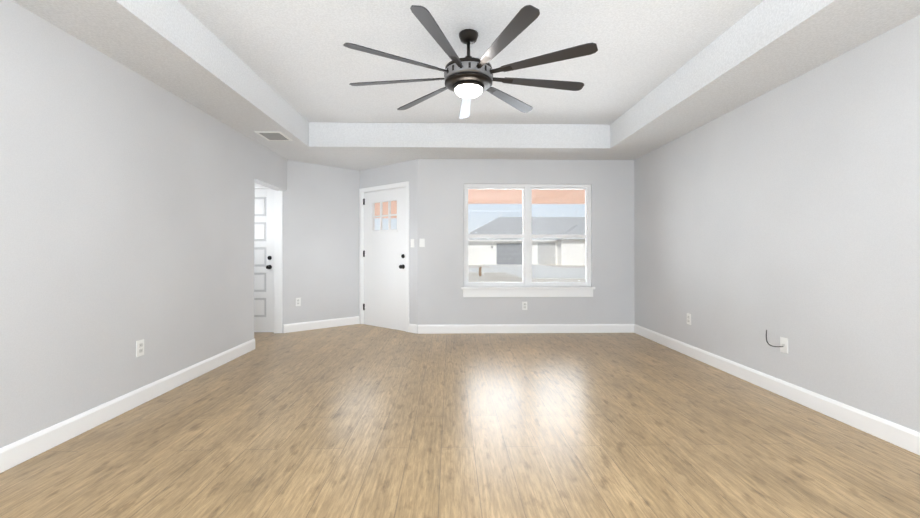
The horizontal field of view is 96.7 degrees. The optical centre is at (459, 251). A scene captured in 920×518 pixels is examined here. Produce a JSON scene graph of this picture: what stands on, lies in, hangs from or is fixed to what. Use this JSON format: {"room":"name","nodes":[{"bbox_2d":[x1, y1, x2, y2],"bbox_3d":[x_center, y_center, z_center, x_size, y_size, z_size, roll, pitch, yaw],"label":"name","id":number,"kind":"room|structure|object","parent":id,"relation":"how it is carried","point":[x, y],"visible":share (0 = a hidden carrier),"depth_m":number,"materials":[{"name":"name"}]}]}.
{"room":"empty living room","nodes":[
{"label":"empty living room","id":0,"kind":"room"},
{"bbox_2d":[0,0,286,447],"bbox_3d":[-2.406,-0.254,2.073,0.140,2.750,7.310,0,0,-1],"label":"wall","id":1,"kind":"structure","parent":0,"point":[127,208],"depth_m":2.71,"materials":[{"name":"paint"}]},
{"bbox_2d":[0,338,254,472],"bbox_3d":[-2.319,1.057,1.663,0.015,0.122,6.220,0,0,-1],"label":"baseboard","id":2,"kind":"structure","parent":1,"relation":"attached to","point":[13,454],"depth_m":2.68,"materials":[{"name":"white wood"}]},
{"bbox_2d":[136,339,143,356],"bbox_3d":[-2.353,0.711,3.015,0.010,0.117,0.072,0,0,-1],"label":"electrical outlet","id":3,"kind":"object","parent":1,"relation":"attached to","point":[139,347],"visible":1,"depth_m":3.00,"materials":[{"name":"white plastic"}]},
{"bbox_2d":[282,277,282,332],"bbox_3d":[-3.388,-0.235,5.776,1.828,2.750,0.140,0,0,-1],"label":"wall","id":4,"kind":"structure","parent":0,"point":[282,304],"depth_m":5.72,"materials":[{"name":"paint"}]},
{"bbox_2d":[254,189,273,331],"bbox_3d":[-3.010,0.125,5.719,0.810,2.011,0.104,0,0,-1],"label":"door","id":5,"kind":"structure","parent":4,"relation":"in","point":[264,267],"depth_m":5.74,"materials":[{"name":"white wood"}]},
{"bbox_2d":[255,183,282,332],"bbox_3d":[-3.009,0.081,5.705,1.058,2.119,0.017,0,0,-1],"label":"door frame","id":6,"kind":"structure","parent":4,"relation":"attached to","point":[278,235],"depth_m":5.71,"materials":[{"name":"white wood"}]},
{"bbox_2d":[283,160,359,323],"bbox_3d":[-2.018,-0.232,6.221,1.334,2.750,0.140,0,0,-41],"label":"wall","id":7,"kind":"structure","parent":0,"point":[321,241],"depth_m":6.08,"materials":[{"name":"paint"}]},
{"bbox_2d":[295,298,300,305],"bbox_3d":[-2.315,0.721,5.855,0.072,0.117,0.010,0,0,-41],"label":"electrical outlet","id":8,"kind":"object","parent":7,"relation":"attached to","point":[297,301],"visible":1,"depth_m":5.85,"materials":[{"name":"white plastic"}]},
{"bbox_2d":[283,316,358,332],"bbox_3d":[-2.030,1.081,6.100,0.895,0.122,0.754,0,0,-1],"label":"baseboard","id":9,"kind":"structure","parent":7,"relation":"attached to","point":[311,325],"depth_m":6.05,"materials":[{"name":"white wood"}]},
{"bbox_2d":[360,159,417,332],"bbox_3d":[-1.109,-0.232,6.207,1.442,2.750,0.140,0,0,39],"label":"wall","id":10,"kind":"structure","parent":0,"point":[405,171],"depth_m":5.79,"materials":[{"name":"paint"}]},
{"bbox_2d":[359,181,408,331],"bbox_3d":[-1.113,0.074,6.197,1.114,2.137,0.157,0,0,39],"label":"door frame","id":11,"kind":"structure","parent":10,"relation":"attached to","point":[400,184],"depth_m":6.41,"materials":[{"name":"white wood"}]},
{"bbox_2d":[363,187,405,330],"bbox_3d":[-1.130,0.110,6.182,0.988,2.066,0.182,0,0,39],"label":"front door","id":12,"kind":"structure","parent":10,"relation":"in","point":[384,256],"depth_m":6.14,"materials":[{"name":"white wood"}]},
{"bbox_2d":[0,324,919,517],"bbox_3d":[-0.784,1.175,2.869,6.900,0.100,8.840,0,0,-1],"label":"floor","id":13,"kind":"structure","parent":0,"point":[359,421],"depth_m":2.38,"materials":[{"name":"brown wood"}]},
{"bbox_2d":[12,0,919,170],"bbox_3d":[-0.848,-1.457,2.614,6.760,0.300,8.024,0,0,-1],"label":"ceiling","id":14,"kind":"structure","parent":0,"point":[177,48],"depth_m":3.29,"materials":[{"name":"paint"}]},
{"bbox_2d":[254,131,292,140],"bbox_3d":[-2.084,-1.292,4.592,0.280,0.008,0.340,0,0,-1],"label":"ceiling vent","id":15,"kind":"object","parent":14,"relation":"in","point":[273,136],"visible":1,"depth_m":4.58,"materials":[{"name":"white metal"}]},
{"bbox_2d":[177,0,763,124],"bbox_3d":[0.111,-1.671,1.815,5.160,0.120,6.660,0,0,-1],"label":"ceiling","id":16,"kind":"structure","parent":0,"point":[301,59],"depth_m":3.23,"materials":[{"name":"paint"}]},
{"bbox_2d":[343,5,597,118],"bbox_3d":[0.062,-1.374,3.045,1.812,0.460,1.784,0,0,-1],"label":"ceiling fan","id":17,"kind":"object","parent":16,"relation":"hanging from","point":[468,77],"visible":1,"depth_m":2.86,"materials":[{"name":"brown metal"}]},
{"bbox_2d":[418,159,634,324],"bbox_3d":[0.933,-0.234,5.807,3.050,2.750,0.140,0,0,-1],"label":"wall","id":18,"kind":"structure","parent":0,"point":[442,300],"depth_m":5.74,"materials":[{"name":"paint"}]},
{"bbox_2d":[419,239,424,246],"bbox_3d":[-0.528,-0.122,5.696,0.072,0.117,0.013,0,0,-1],"label":"light switch","id":19,"kind":"object","parent":18,"relation":"attached to","point":[421,242],"visible":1,"depth_m":5.70,"materials":[{"name":"white plastic"}]},
{"bbox_2d":[522,302,526,309],"bbox_3d":[0.906,0.760,5.727,0.072,0.117,0.010,0,0,-1],"label":"electrical outlet","id":20,"kind":"object","parent":18,"relation":"attached to","point":[524,305],"visible":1,"depth_m":5.72,"materials":[{"name":"white plastic"}]},
{"bbox_2d":[464,184,590,286],"bbox_3d":[0.953,-0.226,5.811,1.802,1.447,0.084,0,0,-1],"label":"window","id":21,"kind":"structure","parent":18,"relation":"in","point":[527,235],"depth_m":5.79,"materials":[{"name":"white plastic"}]},
{"bbox_2d":[461,287,594,296],"bbox_3d":[0.955,0.567,5.729,1.872,0.140,0.076,0,0,-1],"label":"window sill","id":22,"kind":"structure","parent":18,"relation":"attached to","point":[527,291],"depth_m":5.71,"materials":[{"name":"white wood"}]},
{"bbox_2d":[634,15,919,431],"bbox_3d":[2.612,-0.254,2.226,0.140,2.750,7.380,0,0,-1],"label":"wall","id":23,"kind":"structure","parent":0,"point":[790,210],"depth_m":2.97,"materials":[{"name":"paint"}]},
{"bbox_2d":[687,313,690,324],"bbox_3d":[2.485,0.733,4.448,0.010,0.117,0.072,0,0,-1],"label":"electrical outlet","id":24,"kind":"object","parent":23,"relation":"attached to","point":[688,318],"visible":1,"depth_m":4.44,"materials":[{"name":"white plastic"}]},
{"bbox_2d":[632,324,919,454],"bbox_3d":[2.534,1.060,2.217,0.015,0.122,7.100,0,0,-1],"label":"baseboard","id":25,"kind":"structure","parent":23,"relation":"attached to","point":[906,438],"depth_m":2.97,"materials":[{"name":"white wood"}]},
{"bbox_2d":[766,330,787,353],"bbox_3d":[2.484,0.709,3.229,0.068,0.153,0.174,0,0,-1],"label":"cable wall plate","id":26,"kind":"object","parent":23,"relation":"attached to","point":[783,346],"visible":1,"depth_m":3.18,"materials":[{"name":"white plastic"}]},
{"label":"outside","id":27,"kind":"structure","parent":0,"visible":0},
{"bbox_2d":[375,189,584,217],"bbox_3d":[1.510,-1.020,8.413,8.855,0.750,5.084,0,0,-1],"label":"porch roof","id":28,"kind":"structure","parent":27,"point":[563,194],"depth_m":7.95,"materials":[{"name":"brown wood"}]},
{"bbox_2d":[468,264,585,281],"bbox_3d":[-2.434,1.917,109.877,320.000,0.360,300.000,0,0,-1],"label":"ground","id":29,"kind":"structure","parent":27,"point":[550,272],"depth_m":25.03,"materials":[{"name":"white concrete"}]},
{"bbox_2d":[468,217,585,264],"bbox_3d":[12.461,-1.411,50.326,25.900,5.820,12.700,0,0,-1],"label":"house","id":30,"kind":"structure","parent":29,"relation":"on","point":[486,253],"depth_m":46.04,"materials":[{"name":"white paint"}]}
]}

